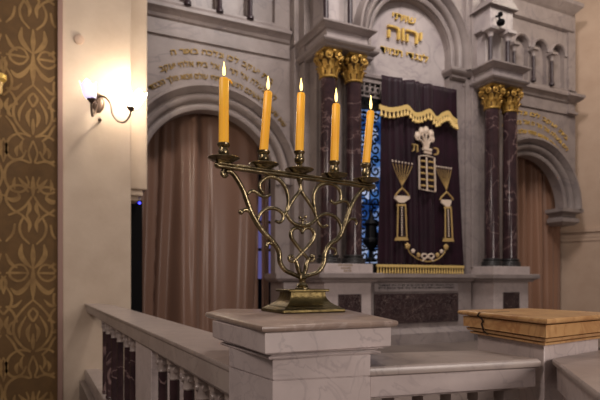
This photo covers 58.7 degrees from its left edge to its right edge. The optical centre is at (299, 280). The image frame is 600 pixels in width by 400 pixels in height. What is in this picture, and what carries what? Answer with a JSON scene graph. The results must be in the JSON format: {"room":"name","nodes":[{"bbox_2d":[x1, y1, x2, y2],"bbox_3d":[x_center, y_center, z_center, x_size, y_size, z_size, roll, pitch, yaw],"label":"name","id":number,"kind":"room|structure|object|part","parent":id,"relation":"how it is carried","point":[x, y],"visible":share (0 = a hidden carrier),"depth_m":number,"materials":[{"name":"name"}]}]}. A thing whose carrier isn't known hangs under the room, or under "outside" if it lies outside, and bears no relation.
{"room":"house of worship","nodes":[
{"label":"house of worship","id":0,"kind":"room"},
{"bbox_2d":[0,0,56,399],"bbox_3d":[-3.622,-2.127,5.924,1.843,12.563,0.284,0,0,-26],"label":"wall","id":1,"kind":"structure","parent":0,"point":[28,28],"depth_m":6.03,"materials":[{"name":"gold paper"}]},
{"bbox_2d":[0,72,6,94],"bbox_3d":[-3.277,-2.144,5.803,0.150,0.220,0.146,0,0,-26],"label":"wall bracket","id":2,"kind":"object","parent":1,"relation":"attached to","point":[3,78],"visible":1,"depth_m":5.79,"materials":[{"name":"gold metal"}]},
{"bbox_3d":[-3.277,-2.099,5.803,0.090,0.130,0.088,0,0,-26],"label":"stem","id":3,"kind":"part","parent":2,"relation":"part of","materials":[{"name":"gold metal"}]},
{"bbox_2d":[0,72,6,82],"bbox_3d":[-3.277,-2.209,5.803,0.150,0.090,0.146,0,0,-26],"label":"cup","id":4,"kind":"object","parent":2,"relation":"on","point":[3,78],"depth_m":5.78,"materials":[{"name":"brown metal"}]},
{"bbox_2d":[63,0,130,399],"bbox_3d":[-3.029,-2.340,7.614,0.779,8.200,2.850,0,0,-26],"label":"wall","id":5,"kind":"structure","parent":0,"point":[96,156],"depth_m":6.31,"materials":[{"name":"beige paint"}]},
{"bbox_2d":[57,0,62,399],"bbox_3d":[-2.831,-2.340,6.284,0.056,8.200,0.320,0,0,-26],"label":"trim","id":6,"kind":"structure","parent":5,"relation":"attached to","point":[59,2],"depth_m":6.14,"materials":[{"name":"brown"}]},
{"bbox_2d":[74,34,83,44],"bbox_3d":[-2.587,-2.829,6.240,0.116,0.116,0.030,0,0,-26],"label":"round cover","id":7,"kind":"object","parent":5,"relation":"attached to","point":[79,39],"visible":1,"depth_m":6.23,"materials":[{"name":"paint"}]},
{"bbox_2d":[79,78,146,122],"bbox_3d":[-2.153,-2.044,6.156,0.760,0.390,0.558,0,0,-26],"label":"wall sconce","id":8,"kind":"object","parent":5,"relation":"attached to","point":[96,100],"visible":1,"depth_m":6.23,"materials":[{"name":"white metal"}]},
{"bbox_3d":[-2.333,-2.100,5.858,0.177,0.192,0.176,0,0,-26],"label":"lamp shade","id":9,"kind":"part","parent":8,"relation":"part of","materials":[{"name":"white glass"}]},
{"bbox_3d":[-2.338,-2.030,6.089,0.066,0.359,0.460,0,0,-11],"label":"arm","id":10,"kind":"part","parent":8,"relation":"part of","materials":[{"name":"brown metal"}]},
{"bbox_3d":[-2.188,-2.023,6.261,0.422,0.347,0.076,0,0,6],"label":"arm","id":11,"kind":"part","parent":8,"relation":"part of","materials":[{"name":"brown metal"}]},
{"bbox_3d":[-1.920,-2.139,6.300,0.216,0.202,0.184,0,0,-26],"label":"lamp shade","id":12,"kind":"part","parent":8,"relation":"part of","materials":[{"name":"white glass"}]},
{"bbox_2d":[131,0,146,203],"bbox_3d":[-2.264,-3.731,7.167,0.253,5.419,0.920,0,0,-26],"label":"wall","id":13,"kind":"structure","parent":0,"point":[138,7],"depth_m":6.76,"materials":[{"name":"beige paint"}]},
{"bbox_2d":[138,0,289,303],"bbox_3d":[-1.348,-2.390,8.340,3.000,7.100,0.200,0,0,-26],"label":"wall","id":14,"kind":"structure","parent":0,"point":[159,47],"depth_m":8.47,"materials":[{"name":"grey stone"}]},
{"bbox_2d":[148,48,284,125],"bbox_3d":[-1.222,-3.051,8.276,2.217,1.028,0.018,0,0,-26],"label":"arched inscription","id":15,"kind":"object","parent":14,"relation":"attached to","point":[198,62],"visible":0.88,"depth_m":8.22,"materials":[{"name":"brown metal"}]},
{"bbox_2d":[147,0,291,59],"bbox_3d":[-1.396,-3.910,8.139,2.740,0.540,0.160,0,0,-26],"label":"trim","id":16,"kind":"structure","parent":14,"relation":"attached to","point":[170,18],"depth_m":8.21,"materials":[{"name":"grey stone"}]},
{"bbox_2d":[184,0,190,5],"bbox_3d":[-1.687,-4.520,8.005,0.175,0.760,0.175,0,0,-26],"label":"colonnette","id":17,"kind":"object","parent":16,"relation":"on","point":[186,2],"visible":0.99,"depth_m":7.96,"materials":[{"name":"stone"}]},
{"bbox_2d":[216,0,222,12],"bbox_3d":[-1.236,-4.520,8.222,0.175,0.760,0.175,0,0,-26],"label":"colonnette","id":18,"kind":"object","parent":16,"relation":"on","point":[219,9],"visible":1,"depth_m":8.19,"materials":[{"name":"stone"}]},
{"bbox_2d":[247,0,253,19],"bbox_3d":[-0.786,-4.520,8.438,0.175,0.760,0.175,0,0,-26],"label":"colonnette","id":19,"kind":"object","parent":16,"relation":"on","point":[250,16],"visible":1,"depth_m":8.41,"materials":[{"name":"stone"}]},
{"bbox_2d":[147,82,297,185],"bbox_3d":[-1.320,-2.285,8.143,2.860,1.430,0.220,0,0,-26],"label":"trim","id":20,"kind":"structure","parent":14,"relation":"attached to","point":[172,102],"depth_m":8.18,"materials":[{"name":"grey stone"}]},
{"bbox_2d":[264,273,298,302],"bbox_3d":[-0.199,0.470,8.510,0.600,1.180,0.490,0,0,-26],"label":"pedestal","id":21,"kind":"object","parent":14,"relation":"attached to","point":[279,280],"depth_m":8.33,"materials":[{"name":"grey stone"}]},
{"bbox_2d":[258,191,269,281],"bbox_3d":[-0.609,-0.800,9.686,0.800,1.620,0.075,0,0,-26],"label":"window","id":22,"kind":"structure","parent":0,"point":[260,198],"depth_m":9.64,"materials":[{"name":"blue glass"}]},
{"bbox_2d":[258,174,269,308],"bbox_3d":[1.044,-2.340,11.210,12.400,8.200,0.100,0,0,-26],"label":"wall","id":23,"kind":"structure","parent":0,"point":[259,283],"depth_m":10.29,"materials":[{"name":"black"}]},
{"bbox_2d":[79,380,467,399],"bbox_3d":[2.976,1.461,6.578,10.733,0.598,9.724,0,0,-26],"label":"floor","id":24,"kind":"structure","parent":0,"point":[85,393],"depth_m":5.66,"materials":[{"name":"stone"}]},
{"bbox_2d":[131,200,141,312],"bbox_3d":[-2.284,0.044,7.132,0.306,2.232,0.265,0,0,-26],"label":"loudspeaker","id":25,"kind":"object","parent":24,"relation":"on","point":[136,209],"visible":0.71,"depth_m":7.06,"materials":[{"name":"black plastic"}]},
{"bbox_2d":[85,303,230,399],"bbox_3d":[-1.281,0.714,4.095,0.283,0.893,5.348,0,0,-27],"label":"balustrade","id":26,"kind":"object","parent":24,"relation":"on","point":[145,356],"visible":0.99,"depth_m":2.90,"materials":[{"name":"stone"}]},
{"bbox_3d":[-0.815,0.713,3.117,0.210,0.695,0.495,0,0,-26],"label":"post","id":27,"kind":"part","parent":26,"relation":"part of","materials":[{"name":"white stone"}]},
{"bbox_2d":[141,114,258,332],"bbox_3d":[-1.603,-0.840,8.581,2.098,4.000,0.314,0,0,-26],"label":"curtain","id":28,"kind":"object","parent":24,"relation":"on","point":[200,255],"visible":0.67,"depth_m":8.49,"materials":[{"name":"brown fabric"}]},
{"bbox_2d":[261,174,268,306],"bbox_3d":[-0.599,-0.840,9.165,0.122,4.000,0.062,0,0,-26],"label":"curtain","id":29,"kind":"object","parent":24,"relation":"on","point":[265,185],"visible":0.4,"depth_m":9.16,"materials":[{"name":"brown fabric"}]},
{"bbox_2d":[205,309,397,399],"bbox_3d":[-0.011,0.635,1.791,0.570,1.050,0.860,0,0,-26],"label":"marble pedestal","id":30,"kind":"object","parent":24,"relation":"on","point":[273,356],"visible":1,"depth_m":1.42,"materials":[{"name":"white stone"}]},
{"bbox_2d":[208,142,379,313],"bbox_3d":[0.006,-0.178,1.914,0.724,0.574,0.215,0,0,-26],"label":"candelabrum","id":31,"kind":"object","parent":30,"relation":"on","point":[301,299],"visible":1,"depth_m":1.88,"materials":[{"name":"gold metal"}]},
{"bbox_2d":[217,142,229,153],"bbox_3d":[-0.248,-0.420,1.731,0.043,0.056,0.043,0,0,-26],"label":"socket","id":32,"kind":"object","parent":31,"relation":"attached to","point":[223,146],"depth_m":1.72,"materials":[{"name":"gold metal"}]},
{"bbox_2d":[219,64,231,141],"bbox_3d":[-0.241,-0.581,1.732,0.045,0.264,0.032,0,0,-11],"label":"candle","id":33,"kind":"object","parent":31,"relation":"on","point":[223,81],"visible":0.96,"depth_m":1.72,"materials":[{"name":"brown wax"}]},
{"bbox_2d":[257,149,269,160],"bbox_3d":[-0.124,-0.419,1.820,0.043,0.053,0.043,0,0,-26],"label":"socket","id":34,"kind":"object","parent":31,"relation":"attached to","point":[263,153],"depth_m":1.80,"materials":[{"name":"gold metal"}]},
{"bbox_2d":[259,77,271,149],"bbox_3d":[-0.117,-0.575,1.825,0.046,0.260,0.029,0,0,-38],"label":"candle","id":35,"kind":"object","parent":31,"relation":"on","point":[266,113],"visible":0.97,"depth_m":1.81,"materials":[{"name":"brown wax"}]},
{"bbox_2d":[294,150,304,165],"bbox_3d":[-0.003,-0.429,1.907,0.040,0.072,0.040,0,0,-26],"label":"socket","id":36,"kind":"object","parent":31,"relation":"attached to","point":[299,158],"depth_m":1.89,"materials":[{"name":"gold metal"}]},
{"bbox_2d":[295,79,304,150],"bbox_3d":[0.001,-0.597,1.909,0.038,0.264,0.031,0,0,-26],"label":"candle","id":37,"kind":"object","parent":31,"relation":"on","point":[300,114],"visible":0.98,"depth_m":1.90,"materials":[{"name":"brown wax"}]},
{"bbox_3d":[0.008,-0.281,1.915,0.373,0.182,0.024,0,0,-37],"label":"frame","id":38,"kind":"part","parent":31,"relation":"part of","materials":[{"name":"gold metal"}]},
{"bbox_3d":[0.008,-0.002,1.915,0.052,0.062,0.051,0,0,-26],"label":"stem","id":39,"kind":"part","parent":31,"relation":"part of","materials":[{"name":"gold metal"}]},
{"bbox_3d":[0.008,0.034,1.915,0.156,0.009,0.120,0,0,-26],"label":"plate","id":40,"kind":"part","parent":31,"relation":"part of","materials":[{"name":"gold metal"}]},
{"bbox_2d":[329,160,339,171],"bbox_3d":[0.129,-0.421,2.002,0.043,0.058,0.043,0,0,-26],"label":"socket","id":41,"kind":"object","parent":31,"relation":"attached to","point":[334,164],"depth_m":1.99,"materials":[{"name":"gold metal"}]},
{"bbox_2d":[330,89,339,159],"bbox_3d":[0.132,-0.589,2.004,0.040,0.277,0.032,0,0,-26],"label":"candle","id":42,"kind":"object","parent":31,"relation":"on","point":[335,125],"visible":0.94,"depth_m":1.99,"materials":[{"name":"yellow wax"}]},
{"bbox_2d":[361,162,371,176],"bbox_3d":[0.260,-0.428,2.096,0.043,0.070,0.043,0,0,-26],"label":"socket","id":43,"kind":"object","parent":31,"relation":"attached to","point":[365,166],"depth_m":2.08,"materials":[{"name":"gold metal"}]},
{"bbox_2d":[362,96,373,162],"bbox_3d":[0.269,-0.599,2.103,0.054,0.276,0.030,0,0,-37],"label":"candle","id":44,"kind":"object","parent":31,"relation":"on","point":[370,113],"visible":0.94,"depth_m":2.09,"materials":[{"name":"yellow wax"}]},
{"bbox_3d":[0.028,0.192,1.630,0.488,0.018,0.501,0,0,-26],"label":"moulding","id":45,"kind":"part","parent":30,"relation":"part of","materials":[{"name":"white stone"}]},
{"bbox_2d":[368,350,540,399],"bbox_3d":[0.424,0.699,1.680,0.570,0.922,0.274,0,0,-16],"label":"balustrade","id":46,"kind":"object","parent":24,"relation":"on","point":[475,374],"visible":0.92,"depth_m":1.57,"materials":[{"name":"stone"}]},
{"bbox_3d":[0.424,0.252,1.680,0.570,0.028,0.274,0,0,-16],"label":"handrail","id":47,"kind":"part","parent":46,"relation":"part of","materials":[{"name":"stone"}]},
{"bbox_2d":[377,338,599,352],"bbox_3d":[2.346,1.110,8.619,7.300,0.100,2.300,0,0,-26],"label":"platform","id":48,"kind":"structure","parent":24,"relation":"on","point":[462,345],"depth_m":8.50,"materials":[{"name":"stone"}]},
{"bbox_2d":[313,46,343,263],"bbox_3d":[0.434,-1.872,8.110,0.430,3.224,0.430,0,0,-26],"label":"marble column","id":49,"kind":"structure","parent":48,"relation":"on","point":[328,68],"depth_m":7.99,"materials":[{"name":"brown stone"}]},
{"bbox_2d":[292,17,377,65],"bbox_3d":[0.510,-3.665,8.468,0.940,0.360,1.180,0,0,-26],"label":"block","id":50,"kind":"object","parent":49,"relation":"on","point":[346,37],"visible":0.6,"depth_m":8.04,"materials":[{"name":"grey stone"}]},
{"bbox_2d":[313,0,352,25],"bbox_3d":[0.504,-4.755,8.232,0.678,1.830,0.600,0,0,-26],"label":"gabled aedicule","id":51,"kind":"object","parent":50,"relation":"on","point":[332,9],"visible":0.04,"depth_m":8.21,"materials":[{"name":"stone"}]},
{"bbox_3d":[0.510,-3.792,8.468,0.940,0.105,1.180,0,0,-26],"label":"cornice","id":52,"kind":"part","parent":50,"relation":"part of","materials":[{"name":"grey stone"}]},
{"bbox_3d":[0.505,-3.550,8.477,0.900,0.130,1.160,0,0,-26],"label":"architrave","id":53,"kind":"part","parent":50,"relation":"part of","materials":[{"name":"grey stone"}]},
{"bbox_2d":[303,263,383,314],"bbox_3d":[0.581,0.400,8.308,1.110,1.320,0.930,0,0,-26],"label":"plinth","id":54,"kind":"object","parent":48,"relation":"on","point":[349,285],"visible":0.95,"depth_m":7.99,"materials":[{"name":"white stone"}]},
{"bbox_3d":[0.745,0.430,8.018,0.402,0.460,0.035,0,0,-26],"label":"inset panel","id":55,"kind":"part","parent":54,"relation":"part of","materials":[{"name":"stone"}]},
{"bbox_2d":[339,52,367,263],"bbox_3d":[0.833,-1.872,8.302,0.430,3.224,0.430,0,0,-26],"label":"marble column","id":56,"kind":"structure","parent":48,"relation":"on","point":[355,64],"depth_m":8.19,"materials":[{"name":"brown stone"}]},
{"bbox_2d":[371,273,475,345],"bbox_3d":[1.961,0.468,9.199,2.370,1.185,0.520,0,0,-26],"label":"pedestal base","id":57,"kind":"object","parent":48,"relation":"on","point":[425,307],"visible":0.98,"depth_m":9.08,"materials":[{"name":"grey stone"}]},
{"bbox_3d":[2.003,0.460,9.075,1.761,0.500,0.040,0,0,-26],"label":"dark panel","id":58,"kind":"part","parent":57,"relation":"part of","materials":[{"name":"stone"}]},
{"bbox_2d":[376,75,463,273],"bbox_3d":[2.081,-1.764,9.103,1.943,3.272,0.210,0,0,-26],"label":"curtain","id":59,"kind":"object","parent":57,"relation":"on","point":[420,223],"visible":1,"depth_m":9.04,"materials":[{"name":"fabric"}]},
{"bbox_3d":[2.161,-0.457,9.062,0.839,0.269,0.016,0,0,-26],"label":"garland stem","id":60,"kind":"part","parent":59,"relation":"part of","materials":[{"name":"gold metal"}]},
{"bbox_3d":[1.952,0.930,9.206,2.300,0.260,0.500,0,0,-26],"label":"skirting","id":61,"kind":"part","parent":57,"relation":"part of","materials":[{"name":"grey stone"}]},
{"bbox_2d":[471,266,539,339],"bbox_3d":[3.609,0.400,9.765,1.135,1.320,0.930,0,0,-26],"label":"plinth","id":62,"kind":"object","parent":48,"relation":"on","point":[493,287],"visible":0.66,"depth_m":9.44,"materials":[{"name":"white stone"}]},
{"bbox_3d":[3.744,0.430,9.461,0.389,0.460,0.035,0,0,-26],"label":"inset panel","id":63,"kind":"part","parent":62,"relation":"part of","materials":[{"name":"stone"}]},
{"bbox_2d":[499,86,523,265],"bbox_3d":[3.841,-1.872,9.748,0.430,3.224,0.430,0,0,-26],"label":"marble column","id":64,"kind":"structure","parent":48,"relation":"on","point":[510,105],"depth_m":9.64,"materials":[{"name":"brown stone"}]},
{"bbox_2d":[458,308,599,399],"bbox_3d":[0.822,0.634,1.859,0.467,1.051,0.477,0,0,-26],"label":"marble pedestal","id":65,"kind":"object","parent":24,"relation":"on","point":[545,335],"visible":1,"depth_m":1.71,"materials":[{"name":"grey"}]},
{"bbox_2d":[552,350,599,399],"bbox_3d":[0.741,0.699,1.018,0.301,0.922,1.994,0,0,16],"label":"balustrade","id":66,"kind":"object","parent":24,"relation":"on","point":[578,376],"visible":1,"depth_m":1.45,"materials":[{"name":"stone"}]},
{"bbox_2d":[290,0,346,272],"bbox_3d":[0.309,-2.640,8.826,0.890,7.600,0.960,0,0,-26],"label":"wall","id":67,"kind":"structure","parent":0,"point":[301,11],"depth_m":8.51,"materials":[{"name":"grey stone"}]},
{"bbox_2d":[176,0,559,87],"bbox_3d":[1.628,-4.715,9.822,9.650,1.250,0.090,0,0,-26],"label":"wall","id":68,"kind":"structure","parent":0,"point":[262,9],"depth_m":8.75,"materials":[{"name":"grey stone"}]},
{"bbox_2d":[353,0,450,88],"bbox_3d":[1.842,-4.950,9.320,2.400,2.980,0.200,0,0,-26],"label":"wall","id":69,"kind":"structure","parent":0,"point":[447,82],"depth_m":9.54,"materials":[{"name":"grey stone"}]},
{"bbox_2d":[353,0,471,70],"bbox_3d":[1.978,-4.515,9.152,2.380,1.430,0.220,0,0,-26],"label":"trim","id":70,"kind":"structure","parent":69,"relation":"attached to","point":[448,14],"depth_m":9.48,"materials":[{"name":"grey stone"}]},
{"bbox_2d":[363,49,472,81],"bbox_3d":[1.911,-3.605,9.269,2.680,0.470,0.350,0,0,-26],"label":"trim","id":71,"kind":"structure","parent":69,"relation":"attached to","point":[454,73],"depth_m":9.54,"materials":[{"name":"grey stone"}]},
{"bbox_2d":[370,2,443,86],"bbox_3d":[1.828,-4.420,9.407,2.450,2.040,0.130,0,0,-26],"label":"wall","id":72,"kind":"structure","parent":0,"point":[431,45],"depth_m":9.38,"materials":[{"name":"stone"}]},
{"bbox_2d":[380,12,427,61],"bbox_3d":[1.839,-4.273,9.301,1.018,0.731,0.054,0,0,-26],"label":"inscription","id":73,"kind":"object","parent":72,"relation":"attached to","point":[404,37],"visible":1,"depth_m":9.28,"materials":[{"name":"brown metal"}]},
{"bbox_2d":[365,263,448,273],"bbox_3d":[1.767,-1.795,9.533,2.450,3.330,0.750,0,0,-26],"label":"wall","id":74,"kind":"structure","parent":0,"point":[374,264],"depth_m":9.24,"materials":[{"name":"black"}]},
{"bbox_2d":[362,208,377,261],"bbox_3d":[1.224,-0.791,9.189,0.277,0.927,0.277,0,0,-3],"label":"urn","id":75,"kind":"object","parent":74,"relation":"on","point":[370,241],"visible":0.97,"depth_m":9.11,"materials":[{"name":"black metal"}]},
{"bbox_2d":[362,109,380,262],"bbox_3d":[1.726,-1.840,9.701,2.280,3.100,0.112,0,0,-26],"label":"window","id":76,"kind":"structure","parent":74,"relation":"in","point":[370,199],"depth_m":9.47,"materials":[{"name":"blue glass"}]},
{"bbox_2d":[362,78,380,110],"bbox_3d":[1.830,-3.130,9.258,2.176,0.480,0.100,0,0,-26],"label":"screen","id":77,"kind":"object","parent":74,"relation":"attached to","point":[370,87],"visible":0.19,"depth_m":8.93,"materials":[{"name":"grey stone"}]},
{"bbox_2d":[451,0,501,273],"bbox_3d":[3.133,-2.640,10.201,1.210,7.600,0.930,0,0,-26],"label":"wall","id":78,"kind":"structure","parent":0,"point":[470,113],"depth_m":9.72,"materials":[{"name":"grey stone"}]},
{"bbox_2d":[479,82,505,265],"bbox_3d":[3.443,-1.872,9.557,0.430,3.224,0.430,0,0,-26],"label":"marble column","id":79,"kind":"structure","parent":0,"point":[491,102],"depth_m":9.45,"materials":[{"name":"brown stone"}]},
{"bbox_2d":[469,58,531,91],"bbox_3d":[3.493,-3.665,9.903,0.940,0.360,1.180,0,0,-26],"label":"block","id":80,"kind":"object","parent":79,"relation":"on","point":[508,74],"visible":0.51,"depth_m":9.44,"materials":[{"name":"grey stone"}]},
{"bbox_2d":[469,0,518,65],"bbox_3d":[3.484,-4.505,9.665,0.682,1.330,0.600,0,0,-26],"label":"gabled aedicule","id":81,"kind":"object","parent":80,"relation":"on","point":[489,35],"visible":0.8,"depth_m":9.54,"materials":[{"name":"stone"}]},
{"bbox_2d":[495,11,504,25],"bbox_3d":[3.472,-4.564,9.273,0.143,0.265,0.195,0,0,-44],"label":"spotlight","id":82,"kind":"object","parent":81,"relation":"attached to","point":[500,22],"visible":1,"depth_m":9.25,"materials":[{"name":"black plastic"}]},
{"bbox_3d":[3.488,-3.550,9.912,0.900,0.130,1.160,0,0,-26],"label":"architrave","id":83,"kind":"part","parent":80,"relation":"part of","materials":[{"name":"grey stone"}]},
{"bbox_3d":[3.493,-3.792,9.903,0.940,0.105,1.180,0,0,-26],"label":"cornice","id":84,"kind":"part","parent":80,"relation":"part of","materials":[{"name":"grey stone"}]},
{"bbox_2d":[502,157,560,309],"bbox_3d":[4.928,-0.840,11.734,2.457,4.000,0.315,0,0,-26],"label":"curtain","id":85,"kind":"object","parent":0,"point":[539,243],"visible":0.28,"depth_m":11.88,"materials":[{"name":"brown fabric"}]},
{"bbox_2d":[502,15,574,207],"bbox_3d":[4.698,-2.390,11.248,3.020,7.100,0.200,0,0,-26],"label":"wall","id":86,"kind":"structure","parent":0,"point":[566,123],"depth_m":11.46,"materials":[{"name":"grey stone"}]},
{"bbox_2d":[502,110,568,150],"bbox_3d":[4.872,-2.956,11.207,2.586,1.196,0.018,0,0,-26],"label":"arched inscription","id":87,"kind":"object","parent":86,"relation":"attached to","point":[526,113],"visible":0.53,"depth_m":11.33,"materials":[{"name":"brown metal"}]},
{"bbox_2d":[510,33,566,56],"bbox_3d":[4.862,-5.032,11.197,2.180,0.265,0.075,0,0,-26],"label":"trim","id":88,"kind":"structure","parent":86,"relation":"attached to","point":[543,41],"depth_m":11.30,"materials":[{"name":"grey stone"}]},
{"bbox_2d":[502,136,581,208],"bbox_3d":[4.835,-2.285,11.103,2.860,1.430,0.220,0,0,-26],"label":"trim","id":89,"kind":"structure","parent":86,"relation":"attached to","point":[542,149],"depth_m":11.42,"materials":[{"name":"grey stone"}]},
{"bbox_2d":[517,81,576,116],"bbox_3d":[4.894,-3.910,11.165,2.700,0.540,0.160,0,0,-26],"label":"trim","id":90,"kind":"structure","parent":86,"relation":"attached to","point":[536,95],"depth_m":11.34,"materials":[{"name":"grey stone"}]},
{"bbox_2d":[510,41,520,63],"bbox_3d":[4.385,-4.520,10.909,0.175,0.680,0.175,0,0,-26],"label":"colonnette","id":91,"kind":"object","parent":90,"relation":"on","point":[514,44],"visible":0.66,"depth_m":10.88,"materials":[{"name":"stone"}]},
{"bbox_2d":[527,46,539,81],"bbox_3d":[4.885,-4.520,11.149,0.175,0.680,0.175,0,0,-26],"label":"colonnette","id":92,"kind":"object","parent":90,"relation":"on","point":[532,50],"visible":1,"depth_m":11.12,"materials":[{"name":"stone"}]},
{"bbox_2d":[546,51,557,85],"bbox_3d":[5.381,-4.520,11.388,0.175,0.680,0.175,0,0,-26],"label":"colonnette","id":93,"kind":"object","parent":90,"relation":"on","point":[551,55],"visible":1,"depth_m":11.36,"materials":[{"name":"stone"}]},
{"bbox_2d":[513,0,583,32],"bbox_3d":[4.783,-5.790,11.234,2.920,0.700,0.500,0,0,-26],"label":"trim","id":94,"kind":"structure","parent":86,"relation":"attached to","point":[553,14],"depth_m":11.37,"materials":[{"name":"grey stone"}]},
{"bbox_2d":[545,207,583,226],"bbox_3d":[5.829,-1.397,11.759,0.660,0.355,0.460,0,0,-26],"label":"trim","id":95,"kind":"structure","parent":86,"relation":"attached to","point":[557,217],"depth_m":11.64,"materials":[{"name":"grey stone"}]},
{"bbox_2d":[567,32,585,115],"bbox_3d":[5.925,-4.540,11.789,0.500,1.800,0.490,0,0,-26],"label":"trim","id":96,"kind":"structure","parent":86,"relation":"attached to","point":[573,97],"depth_m":11.67,"materials":[{"name":"grey stone"}]},
{"bbox_2d":[560,0,599,311],"bbox_3d":[9.321,-2.790,10.560,11.200,9.100,0.300,0,0,33],"label":"wall","id":97,"kind":"structure","parent":0,"point":[579,260],"depth_m":12.20,"materials":[{"name":"paint"}]},
{"bbox_2d":[560,228,599,241],"bbox_3d":[9.219,-1.055,10.405,11.200,0.270,0.070,0,0,33],"label":"trim","id":98,"kind":"structure","parent":97,"relation":"attached to","point":[592,234],"depth_m":12.22,"materials":[{"name":"paint"}]}
]}

